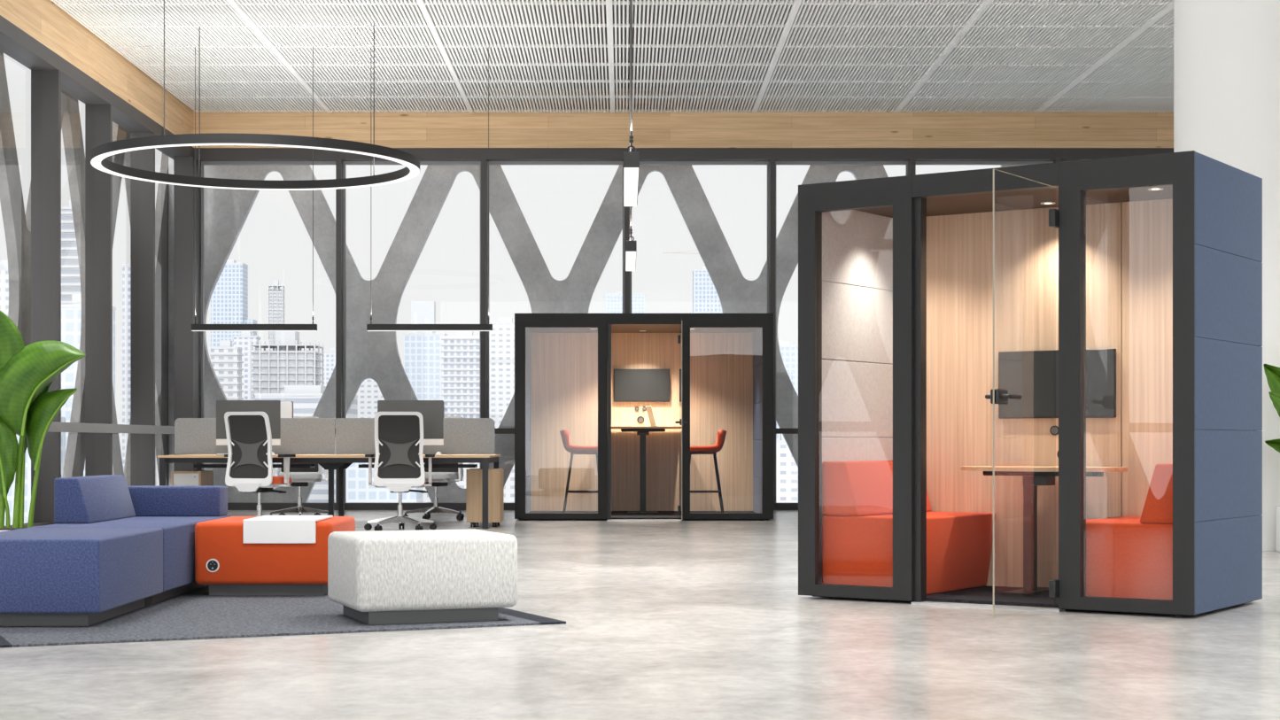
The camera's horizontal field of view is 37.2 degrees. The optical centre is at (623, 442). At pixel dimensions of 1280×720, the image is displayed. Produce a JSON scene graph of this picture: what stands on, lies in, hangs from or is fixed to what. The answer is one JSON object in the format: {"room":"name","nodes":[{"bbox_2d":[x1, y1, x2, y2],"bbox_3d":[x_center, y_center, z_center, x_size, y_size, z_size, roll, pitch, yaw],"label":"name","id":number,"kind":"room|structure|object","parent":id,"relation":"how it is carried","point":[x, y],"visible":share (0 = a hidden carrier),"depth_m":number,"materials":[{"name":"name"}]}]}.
{"room":"open-plan office","nodes":[
{"label":"open-plan office","id":0,"kind":"room"},
{"bbox_2d":[0,50,168,512],"bbox_3d":[-6.000,-1.290,8.580,0.100,12.100,33.160,0,0,0],"label":"lattice structure","id":1,"kind":"structure","parent":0,"point":[17,224],"depth_m":20.72,"materials":[{"name":"concrete"}]},
{"bbox_2d":[0,0,193,147],"bbox_3d":[-5.615,-4.140,8.250,0.270,0.760,32.500,0,0,0],"label":"beam","id":2,"kind":"structure","parent":0,"point":[46,22],"depth_m":19.74,"materials":[{"name":"brown wood"}]},
{"bbox_2d":[0,15,1173,161],"bbox_3d":[0.660,-3.689,8.250,12.820,0.142,32.500,0,0,0],"label":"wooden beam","id":3,"kind":"structure","parent":0,"point":[206,154],"depth_m":24.24,"materials":[{"name":"grey metal"}]},
{"bbox_2d":[85,104,112,476],"bbox_3d":[-5.615,-1.390,21.242,0.270,4.500,1.895,0,0,0],"label":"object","id":4,"kind":"structure","parent":3,"relation":"in","point":[98,118],"depth_m":20.30,"materials":[{"name":"black metal"}]},
{"bbox_2d":[31,69,174,524],"bbox_3d":[-5.590,-1.390,8.000,0.320,4.500,32.000,0,0,0],"label":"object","id":5,"kind":"structure","parent":3,"relation":"in","point":[45,84],"depth_m":18.44,"materials":[{"name":"black metal"}]},
{"bbox_2d":[130,132,155,485],"bbox_3d":[-5.615,-1.390,23.102,0.270,4.500,1.895,0,0,0],"label":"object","id":6,"kind":"structure","parent":3,"relation":"in","point":[142,192],"depth_m":22.16,"materials":[{"name":"black metal"}]},
{"bbox_2d":[201,157,342,510],"bbox_3d":[-4.530,-1.390,24.380,1.859,4.500,0.300,0,0,0],"label":"window","id":7,"kind":"structure","parent":3,"relation":"in","point":[338,162],"depth_m":24.25,"materials":[{"name":"black metal"}]},
{"bbox_2d":[487,161,629,468],"bbox_3d":[-0.855,-1.390,24.380,1.867,4.500,0.300,0,0,0],"label":"window","id":8,"kind":"structure","parent":3,"relation":"in","point":[625,209],"depth_m":24.40,"materials":[{"name":"black metal"}]},
{"bbox_2d":[342,157,798,503],"bbox_3d":[0.795,-1.390,24.365,12.550,4.500,0.330,0,0,0],"label":"window","id":9,"kind":"structure","parent":3,"relation":"in","point":[483,163],"depth_m":24.36,"materials":[{"name":"black metal"}]},
{"bbox_2d":[629,157,775,510],"bbox_3d":[0.990,-1.390,24.380,1.889,4.500,0.300,0,0,0],"label":"window","id":10,"kind":"structure","parent":3,"relation":"in","point":[771,165],"depth_m":24.23,"materials":[{"name":"black metal"}]},
{"bbox_2d":[775,157,915,503],"bbox_3d":[2.812,-1.390,24.380,1.821,4.500,0.300,0,0,0],"label":"window","id":11,"kind":"structure","parent":3,"relation":"in","point":[911,165],"depth_m":24.40,"materials":[{"name":"black metal"}]},
{"bbox_2d":[915,157,1061,164],"bbox_3d":[4.636,-1.390,24.380,1.893,4.500,0.300,0,0,0],"label":"window","id":12,"kind":"structure","parent":3,"relation":"in","point":[1058,159],"depth_m":24.40,"materials":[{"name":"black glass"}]},
{"bbox_2d":[168,156,1025,502],"bbox_3d":[1.630,-1.290,24.860,15.140,12.100,0.120,0,0,0],"label":"lattice structure","id":13,"kind":"structure","parent":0,"point":[374,355],"depth_m":24.80,"materials":[{"name":"concrete"}]},
{"bbox_2d":[50,0,1173,112],"bbox_3d":[3.655,-4.457,8.250,18.709,0.506,32.500,0,0,0],"label":"ceiling","id":14,"kind":"structure","parent":0,"point":[897,56],"depth_m":20.69,"materials":[{"name":"white metal"}]},
{"bbox_2d":[191,46,317,331],"bbox_3d":[-3.927,-2.710,20.200,1.330,3.040,0.070,0,0,0],"label":"linear pendant","id":15,"kind":"object","parent":14,"relation":"hanging from","point":[195,327],"visible":0.96,"depth_m":20.16,"materials":[{"name":"grey metal"}]},
{"bbox_2d":[191,330,317,331],"bbox_3d":[-3.927,-1.193,20.200,1.322,0.006,0.064,0,0,0],"label":"diffuser","id":16,"kind":"object","parent":15,"relation":"attached to","point":[191,330],"depth_m":20.18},
{"bbox_2d":[90,0,419,190],"bbox_3d":[-3.465,-3.413,18.000,3.060,1.635,3.060,0,0,0],"label":"pendant","id":17,"kind":"object","parent":14,"relation":"hanging from","point":[98,154],"visible":1,"depth_m":17.58,"materials":[{"name":"grey metal"}]},
{"bbox_2d":[90,143,419,190],"bbox_3d":[-3.465,-2.598,18.000,3.052,0.006,3.052,0,0,0],"label":"diffuser","id":18,"kind":"object","parent":17,"relation":"attached to","point":[96,157],"depth_m":18.42,"materials":[{"name":"white plastic"}]},
{"bbox_2d":[366,46,492,331],"bbox_3d":[-2.060,-2.710,20.200,1.330,3.040,0.070,0,0,0],"label":"linear pendant","id":19,"kind":"object","parent":14,"relation":"hanging from","point":[370,327],"visible":0.99,"depth_m":20.16,"materials":[{"name":"grey metal"}]},
{"bbox_2d":[367,330,492,331],"bbox_3d":[-2.060,-1.193,20.200,1.322,0.006,0.064,0,0,0],"label":"diffuser","id":20,"kind":"object","parent":19,"relation":"attached to","point":[368,330],"depth_m":20.18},
{"bbox_2d":[625,147,636,271],"bbox_3d":[0.046,-2.710,12.510,0.070,3.040,1.330,0,0,0],"label":"linear pendant","id":21,"kind":"object","parent":14,"relation":"hanging from","point":[631,246],"visible":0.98,"depth_m":11.96,"materials":[{"name":"grey"}]},
{"bbox_2d":[625,251,636,271],"bbox_3d":[0.046,-1.193,12.510,0.064,0.006,1.322,0,0,0],"label":"diffuser","id":22,"kind":"object","parent":21,"relation":"attached to","point":[630,256],"depth_m":12.42,"materials":[{"name":"white plastic"}]},
{"bbox_2d":[623,0,639,206],"bbox_3d":[0.034,-2.710,8.900,0.070,3.040,1.330,0,0,0],"label":"linear pendant","id":23,"kind":"object","parent":14,"relation":"hanging from","point":[631,159],"visible":1,"depth_m":8.36,"materials":[{"name":"grey"}]},
{"bbox_2d":[623,167,638,206],"bbox_3d":[0.034,-1.193,8.900,0.064,0.006,1.322,0,0,0],"label":"diffuser","id":24,"kind":"object","parent":23,"relation":"attached to","point":[631,174],"depth_m":8.82,"materials":[{"name":"white plastic"}]},
{"bbox_2d":[0,510,1279,719],"bbox_3d":[5.000,1.010,8.375,22.000,0.300,32.750,0,0,0],"label":"floor","id":25,"kind":"structure","parent":0,"point":[684,619],"depth_m":7.55,"materials":[{"name":"concrete"}]},
{"bbox_2d":[10,522,51,526],"bbox_3d":[-5.650,0.816,8.150,0.200,0.088,32.300,0,0,0],"label":"sill","id":26,"kind":"structure","parent":25,"relation":"on","point":[34,523],"depth_m":18.11,"materials":[{"name":"grey metal"}]},
{"bbox_2d":[0,310,85,531],"bbox_3d":[-3.586,-0.015,11.100,1.005,1.749,0.500,0,0,0],"label":"plant","id":27,"kind":"object","parent":25,"relation":"on","point":[27,410],"visible":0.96,"depth_m":10.95,"materials":[{"name":"green plant"}]},
{"bbox_2d":[173,156,201,471],"bbox_3d":[-5.560,-1.379,24.250,0.240,4.478,0.500,0,0,0],"label":"post","id":28,"kind":"object","parent":25,"relation":"on","point":[187,343],"visible":0.64,"depth_m":24.00,"materials":[{"name":"grey metal"}]},
{"bbox_2d":[170,470,213,485],"bbox_3d":[-4.450,0.575,19.619,0.300,0.570,0.602,0,0,0],"label":"drawer pedestal","id":29,"kind":"object","parent":25,"relation":"on","point":[182,477],"visible":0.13,"depth_m":19.33,"materials":[{"name":"brown wood"}]},
{"bbox_2d":[224,411,295,516],"bbox_3d":[-3.562,0.280,18.646,0.712,1.160,0.677,0,0,17],"label":"office chair","id":30,"kind":"object","parent":25,"relation":"on","point":[249,437],"visible":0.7,"depth_m":18.42,"materials":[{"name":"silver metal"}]},
{"bbox_2d":[0,592,566,647],"bbox_3d":[-1.985,0.854,9.594,2.650,0.010,2.450,0,0,-24],"label":"rug","id":31,"kind":"object","parent":25,"relation":"on","point":[198,616],"visible":0.56,"depth_m":8.99,"materials":[{"name":"grey carpet"}]},
{"bbox_2d":[0,474,231,626],"bbox_3d":[-2.760,0.520,10.180,0.720,0.655,2.960,0,0,0],"label":"sofa","id":32,"kind":"object","parent":31,"relation":"on","point":[113,547],"visible":0.94,"depth_m":9.46,"materials":[{"name":"blue fabric"}]},
{"bbox_2d":[194,516,355,595],"bbox_3d":[-1.992,0.644,10.956,0.765,0.408,0.928,0,0,0],"label":"ottoman","id":33,"kind":"object","parent":31,"relation":"on","point":[229,566],"visible":0.84,"depth_m":10.50,"materials":[{"name":"orange fabric"}]},
{"bbox_2d":[206,558,219,572],"bbox_3d":[-2.270,0.678,10.498,0.074,0.074,0.012,0,0,0],"label":"power socket","id":34,"kind":"object","parent":33,"relation":"attached to","point":[213,565],"depth_m":10.50,"materials":[{"name":"black plastic"}]},
{"bbox_2d":[243,515,333,543],"bbox_3d":[-1.900,0.490,10.802,0.400,0.132,0.636,0,0,0],"label":"tray","id":35,"kind":"object","parent":33,"relation":"on","point":[264,529],"visible":0.99,"depth_m":10.48,"materials":[{"name":"white"}]},
{"bbox_2d":[327,528,517,625],"bbox_3d":[-0.983,0.643,9.226,0.785,0.410,0.680,0,0,-20],"label":"ottoman","id":36,"kind":"object","parent":31,"relation":"on","point":[422,576],"visible":1,"depth_m":8.93,"materials":[{"name":"fabric"}]},
{"bbox_2d":[268,416,328,515],"bbox_3d":[-3.615,0.280,21.223,0.712,1.160,0.677,0,0,-10],"label":"office chair","id":37,"kind":"object","parent":25,"relation":"on","point":[300,477],"visible":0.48,"depth_m":21.19,"materials":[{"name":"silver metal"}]},
{"bbox_2d":[157,454,500,528],"bbox_3d":[-3.000,0.492,19.860,3.320,0.735,1.720,0,0,0],"label":"desk","id":38,"kind":"object","parent":25,"relation":"on","point":[330,462],"visible":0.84,"depth_m":19.04,"materials":[{"name":"brown wood"}]},
{"bbox_2d":[216,400,280,445],"bbox_3d":[-3.874,-0.158,19.630,0.680,0.564,0.180,0,0,6],"label":"desktop monitor","id":39,"kind":"object","parent":38,"relation":"on","point":[272,408],"visible":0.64,"depth_m":19.61,"materials":[{"name":"grey"}]},
{"bbox_2d":[174,418,335,454],"bbox_3d":[-3.853,-0.069,19.860,1.675,0.378,0.036,0,0,0],"label":"divider","id":40,"kind":"object","parent":38,"relation":"attached to","point":[192,436],"visible":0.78,"depth_m":19.84,"materials":[{"name":"fabric"}]},
{"bbox_2d":[280,401,293,418],"bbox_3d":[-3.840,-0.158,20.110,0.680,0.564,0.180,0,0,0],"label":"desktop monitor","id":41,"kind":"object","parent":38,"relation":"on","point":[286,407],"visible":0.08,"depth_m":20.09,"materials":[{"name":"grey"}]},
{"bbox_2d":[193,464,477,467],"bbox_3d":[-3.000,0.242,19.860,2.920,0.035,0.300,0,0,0],"label":"cable tray","id":42,"kind":"object","parent":38,"relation":"on","point":[195,465],"depth_m":19.71,"materials":[{"name":"black metal"}]},
{"bbox_2d":[377,400,443,453],"bbox_3d":[-2.200,-0.158,19.630,0.680,0.564,0.180,0,0,0],"label":"desktop monitor","id":43,"kind":"object","parent":38,"relation":"on","point":[432,411],"visible":0.48,"depth_m":19.61,"materials":[{"name":"grey"}]},
{"bbox_2d":[335,418,494,454],"bbox_3d":[-2.178,-0.069,19.860,1.655,0.378,0.036,0,0,0],"label":"divider","id":44,"kind":"object","parent":38,"relation":"attached to","point":[353,436],"visible":0.7,"depth_m":19.84,"materials":[{"name":"fabric"}]},
{"bbox_2d":[364,411,436,530],"bbox_3d":[-2.192,0.280,18.647,0.712,1.160,0.677,0,0,-4],"label":"office chair","id":45,"kind":"object","parent":25,"relation":"on","point":[398,453],"visible":0.95,"depth_m":18.41,"materials":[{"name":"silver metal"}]},
{"bbox_2d":[403,416,464,520],"bbox_3d":[-2.107,0.280,21.224,0.712,1.160,0.677,0,0,14],"label":"office chair","id":46,"kind":"object","parent":25,"relation":"on","point":[440,477],"visible":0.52,"depth_m":21.16,"materials":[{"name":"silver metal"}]},
{"bbox_2d":[465,468,504,527],"bbox_3d":[-1.430,0.565,19.641,0.340,0.590,0.618,0,0,0],"label":"drawer pedestal","id":47,"kind":"object","parent":25,"relation":"on","point":[473,477],"visible":0.98,"depth_m":19.33,"materials":[{"name":"brown wood"}]},
{"bbox_2d":[227,502,798,510],"bbox_3d":[0.795,0.816,24.425,12.550,0.088,0.250,0,0,0],"label":"sill","id":48,"kind":"structure","parent":25,"relation":"on","point":[231,506],"depth_m":24.30,"materials":[{"name":"grey metal"}]},
{"bbox_2d":[514,313,773,520],"bbox_3d":[0.225,-0.285,21.704,2.853,2.290,3.072,0,0,0],"label":"pod","id":49,"kind":"object","parent":25,"relation":"on","point":[720,366],"visible":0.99,"depth_m":23.15,"materials":[{"name":"black"}]},
{"bbox_2d":[559,429,597,512],"bbox_3d":[-0.481,0.336,21.960,0.510,0.980,0.448,0,0,0],"label":"bar stool","id":50,"kind":"object","parent":49,"relation":"on","point":[569,447],"visible":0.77,"depth_m":21.77,"materials":[{"name":"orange fabric"}]},
{"bbox_2d":[636,416,643,423],"bbox_3d":[0.208,-0.280,23.145,0.086,0.086,0.013,0,0,0],"label":"wall switch","id":51,"kind":"object","parent":49,"relation":"attached to","point":[640,419],"visible":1,"depth_m":23.14,"materials":[{"name":"white plastic"}]},
{"bbox_2d":[613,369,669,402],"bbox_3d":[0.223,-0.700,23.133,0.680,0.400,0.036,0,0,0],"label":"television","id":52,"kind":"object","parent":49,"relation":"attached to","point":[630,385],"visible":1,"depth_m":23.11,"materials":[{"name":"black plastic"}]},
{"bbox_2d":[611,426,679,513],"bbox_3d":[0.228,0.320,22.571,0.940,1.019,1.122,0,0,0],"label":"bar table","id":53,"kind":"object","parent":49,"relation":"on","point":[642,431],"visible":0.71,"depth_m":22.36,"materials":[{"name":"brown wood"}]},
{"bbox_2d":[645,405,656,426],"bbox_3d":[0.331,-0.316,22.710,0.134,0.250,0.120,0,0,0],"label":"panel","id":54,"kind":"object","parent":53,"relation":"on","point":[649,411],"visible":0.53,"depth_m":22.70,"materials":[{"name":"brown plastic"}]},
{"bbox_2d":[690,429,726,512],"bbox_3d":[0.938,0.336,21.960,0.510,0.980,0.448,0,0,0],"label":"bar stool","id":55,"kind":"object","parent":49,"relation":"on","point":[721,434],"visible":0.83,"depth_m":21.78,"materials":[{"name":"orange fabric"}]},
{"bbox_2d":[798,150,1262,618],"bbox_3d":[1.980,-0.283,10.044,2.200,2.286,1.962,0,0,34],"label":"pod","id":56,"kind":"object","parent":25,"relation":"on","point":[911,289],"visible":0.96,"depth_m":10.45,"materials":[{"name":"grey"}]},
{"bbox_2d":[822,460,995,594],"bbox_3d":[1.628,0.467,10.768,0.633,0.725,0.950,0,0,34],"label":"sofa","id":57,"kind":"object","parent":56,"relation":"on","point":[857,496],"visible":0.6,"depth_m":10.50,"materials":[{"name":"orange fabric"}]},
{"bbox_2d":[961,465,1127,596],"bbox_3d":[2.317,0.481,10.505,0.940,0.696,0.600,0,0,34],"label":"table","id":58,"kind":"object","parent":56,"relation":"on","point":[1033,476],"visible":0.83,"depth_m":10.49,"materials":[{"name":"brown wood"}]},
{"bbox_2d":[1040,201,1055,204],"bbox_3d":[2.369,-1.337,10.603,0.080,0.006,0.080,0,0,0],"label":"recessed light","id":59,"kind":"object","parent":56,"relation":"on","point":[1042,203],"depth_m":10.60,"materials":[{"name":"white paint"}]},
{"bbox_2d":[1049,426,1058,435],"bbox_3d":[2.450,-0.070,10.796,0.056,0.056,0.013,0,0,34],"label":"wall switch","id":60,"kind":"object","parent":56,"relation":"attached to","point":[1054,430],"visible":0.89,"depth_m":10.79,"materials":[{"name":"black plastic"}]},
{"bbox_2d":[998,349,1116,418],"bbox_3d":[2.455,-0.333,10.778,0.690,0.385,0.037,0,0,34],"label":"television","id":61,"kind":"object","parent":56,"relation":"attached to","point":[1033,376],"visible":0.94,"depth_m":10.80,"materials":[{"name":"black plastic"}]},
{"bbox_2d":[1086,463,1172,600],"bbox_3d":[2.783,0.467,9.983,0.633,0.725,0.950,0,0,34],"label":"sofa","id":62,"kind":"object","parent":56,"relation":"on","point":[1127,556],"visible":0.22,"depth_m":9.54,"materials":[{"name":"orange fabric"}]},
{"bbox_2d":[1148,187,1163,190],"bbox_3d":[2.801,-1.337,10.007,0.080,0.006,0.080,0,0,0],"label":"recessed light","id":63,"kind":"object","parent":56,"relation":"on","point":[1149,189],"depth_m":10.01,"materials":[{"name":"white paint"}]},
{"bbox_2d":[1263,364,1279,552],"bbox_3d":[5.301,0.082,14.700,0.797,1.556,0.560,0,0,0],"label":"plant","id":64,"kind":"object","parent":25,"relation":"on","point":[1272,373],"visible":1,"depth_m":14.62,"materials":[{"name":"green plant"}]},
{"bbox_2d":[1276,506,1279,552],"bbox_3d":[5.420,0.680,14.700,0.560,0.360,0.560,0,0,0],"label":"planter","id":65,"kind":"object","parent":25,"relation":"on","point":[1277,508],"depth_m":14.92,"materials":[{"name":"white paint"}]},
{"bbox_2d":[193,88,1173,147],"bbox_3d":[0.795,-4.140,24.355,12.550,0.760,0.290,0,0,0],"label":"beam","id":66,"kind":"structure","parent":0,"point":[392,129],"depth_m":24.21,"materials":[{"name":"brown wood"}]},
{"bbox_2d":[1173,0,1279,550],"bbox_3d":[5.070,-1.725,15.600,1.060,5.170,1.060,0,0,0],"label":"column","id":67,"kind":"structure","parent":0,"point":[1227,52],"depth_m":15.09,"materials":[{"name":"white paint"}]},
{"label":"outside","id":68,"kind":"structure","parent":0,"visible":0},
{"bbox_3d":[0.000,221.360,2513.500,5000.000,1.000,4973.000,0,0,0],"label":"ground","id":69,"kind":"structure","parent":68,"visible":0},
{"bbox_2d":[0,260,8,316],"bbox_3d":[-235.972,75.703,725.000,10.470,290.314,10.400,0,0,0],"label":"apartment tower","id":70,"kind":"structure","parent":69,"relation":"on","point":[3,264],"depth_m":720.04,"materials":[{"name":"grey concrete"}]},
{"bbox_2d":[4,417,65,526],"bbox_3d":[-131.245,107.535,419.250,13.124,226.650,10.500,0,0,0],"label":"office block","id":71,"kind":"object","parent":69,"relation":"on","point":[27,461],"visible":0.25,"depth_m":413.99,"materials":[{"name":"white"}]},
{"bbox_2d":[61,200,81,303],"bbox_3d":[-221.476,61.353,769.900,13.526,319.014,11.600,0,0,0],"label":"apartment tower","id":72,"kind":"structure","parent":69,"relation":"on","point":[70,269],"depth_m":764.98,"materials":[{"name":"grey concrete"}]},
{"bbox_2d":[61,294,116,476],"bbox_3d":[-154.573,89.171,545.639,14.498,263.378,11.678,0,0,0],"label":"office tower","id":73,"kind":"structure","parent":69,"relation":"on","point":[71,314],"depth_m":539.94,"materials":[{"name":"grey concrete"}]},
{"bbox_2d":[121,263,155,485],"bbox_3d":[-219.231,68.570,860.102,13.155,304.580,10.604,0,0,0],"label":"apartment tower","id":74,"kind":"structure","parent":69,"relation":"on","point":[126,267],"depth_m":855.07,"materials":[{"name":"grey concrete"}]},
{"bbox_2d":[209,340,243,400],"bbox_3d":[-179.769,87.304,859.900,13.358,267.112,11.600,0,0,0],"label":"apartment tower","id":75,"kind":"structure","parent":69,"relation":"on","point":[226,360],"depth_m":855.07,"materials":[{"name":"grey concrete"}]},
{"bbox_2d":[210,259,256,347],"bbox_3d":[-306.515,38.507,1494.969,32.600,364.706,20.338,0,0,0],"label":"glass tower","id":76,"kind":"structure","parent":69,"relation":"on","point":[229,297],"depth_m":1485.02,"materials":[{"name":"blue glass"}]},
{"bbox_2d":[233,331,260,400],"bbox_3d":[-214.993,78.472,1085.236,13.491,284.776,10.873,0,0,0],"label":"apartment tower","id":77,"kind":"structure","parent":69,"relation":"on","point":[243,341],"depth_m":1080.12,"materials":[{"name":"grey concrete"}]},
{"bbox_2d":[267,280,284,350],"bbox_3d":[-346.720,29.510,1895.992,14.979,382.699,11.983,0,0,0],"label":"construction tower","id":78,"kind":"structure","parent":69,"relation":"on","point":[275,296],"depth_m":1891.04,"materials":[{"name":"grey concrete"}]},
{"bbox_2d":[249,331,323,400],"bbox_3d":[-165.577,82.986,935.230,31.825,275.748,25.460,0,0,0],"label":"building","id":79,"kind":"structure","parent":69,"relation":"on","point":[287,365],"depth_m":923.65,"materials":[{"name":"grey concrete"}]},
{"bbox_2d":[254,385,357,502],"bbox_3d":[-114.545,100.091,688.091,33.127,241.538,26.582,0,0,0],"label":"office block","id":80,"kind":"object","parent":69,"relation":"on","point":[306,399],"visible":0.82,"depth_m":674.93,"materials":[{"name":"grey concrete"}]},
{"bbox_2d":[323,347,335,386],"bbox_3d":[-198.640,77.402,1311.571,16.827,286.916,13.541,0,0,0],"label":"apartment tower","id":81,"kind":"structure","parent":69,"relation":"on","point":[329,357],"depth_m":1305.10,"materials":[{"name":"grey concrete"}]},
{"bbox_2d":[356,378,384,418],"bbox_3d":[-154.909,87.703,1178.727,22.218,266.314,17.855,0,0,0],"label":"apartment tower","id":82,"kind":"structure","parent":69,"relation":"on","point":[368,393],"depth_m":1169.88,"materials":[{"name":"grey concrete"}]},
{"bbox_2d":[346,463,423,502],"bbox_3d":[-81.944,110.633,640.573,26.834,220.454,21.547,0,0,0],"label":"office block","id":83,"kind":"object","parent":69,"relation":"on","point":[358,490],"visible":0.02,"depth_m":630.03,"materials":[{"name":"grey concrete"}]},
{"bbox_2d":[411,301,435,333],"bbox_3d":[-295.259,6.374,2803.527,33.818,428.972,27.055,0,0,0],"label":"office tower","id":84,"kind":"structure","parent":69,"relation":"on","point":[422,312],"depth_m":2790.00,"materials":[{"name":"grey"}]},
{"bbox_2d":[403,331,448,400],"bbox_3d":[-110.927,78.357,1066.571,23.078,285.007,18.543,0,0,0],"label":"office tower","id":85,"kind":"structure","parent":69,"relation":"on","point":[422,353],"depth_m":1057.41,"materials":[{"name":"grey concrete"}]},
{"bbox_2d":[440,331,480,418],"bbox_3d":[-79.521,82.217,953.535,22.987,277.287,18.870,0,0,0],"label":"apartment tower","id":86,"kind":"structure","parent":69,"relation":"on","point":[461,352],"depth_m":945.09,"materials":[{"name":"grey concrete"}]},
{"bbox_2d":[423,463,514,502],"bbox_3d":[-62.948,109.322,781.406,41.414,223.077,33.211,0,0,0],"label":"office block","id":87,"kind":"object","parent":69,"relation":"on","point":[509,485],"visible":0.02,"depth_m":764.98,"materials":[{"name":"grey concrete"}]},
{"bbox_2d":[488,318,514,435],"bbox_3d":[-66.965,74.696,1087.653,19.533,292.328,15.706,0,0,0],"label":"apartment tower","id":88,"kind":"structure","parent":69,"relation":"on","point":[501,339],"depth_m":1080.12,"materials":[{"name":"grey concrete"}]},
{"bbox_2d":[605,291,644,313],"bbox_3d":[5.583,34.857,1905.860,48.573,372.007,32.120,0,0,0],"label":"office block","id":89,"kind":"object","parent":69,"relation":"on","point":[613,302],"visible":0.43,"depth_m":1890.12,"materials":[{"name":"grey concrete"}]},
{"bbox_2d":[692,266,722,313],"bbox_3d":[66.808,41.276,1494.692,24.631,359.168,19.785,0,0,0],"label":"apartment tower","id":90,"kind":"structure","parent":69,"relation":"on","point":[705,297],"depth_m":1485.02,"materials":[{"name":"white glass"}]},
{"bbox_2d":[775,434,797,502],"bbox_3d":[61.762,108.430,725.000,8.456,224.860,10.400,0,0,0],"label":"apartment tower","id":91,"kind":"structure","parent":69,"relation":"on","point":[786,465],"depth_m":720.04,"materials":[{"name":"grey concrete"}]},
{"bbox_2d":[775,341,798,502],"bbox_3d":[98.727,78.975,1177.418,18.946,283.769,15.236,0,0,0],"label":"office tower","id":92,"kind":"structure","parent":69,"relation":"on","point":[789,353],"depth_m":1169.88,"materials":[{"name":"grey concrete"}]},
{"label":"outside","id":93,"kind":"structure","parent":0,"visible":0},
{"bbox_2d":[662,250,705,266],"bbox_3d":[53.468,-144.435,1510.500,45.005,18.538,1.240,0,0,0],"label":"tower crane","id":94,"kind":"object","parent":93,"point":[688,251],"visible":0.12,"depth_m":1510.25,"materials":[{"name":"beige"}]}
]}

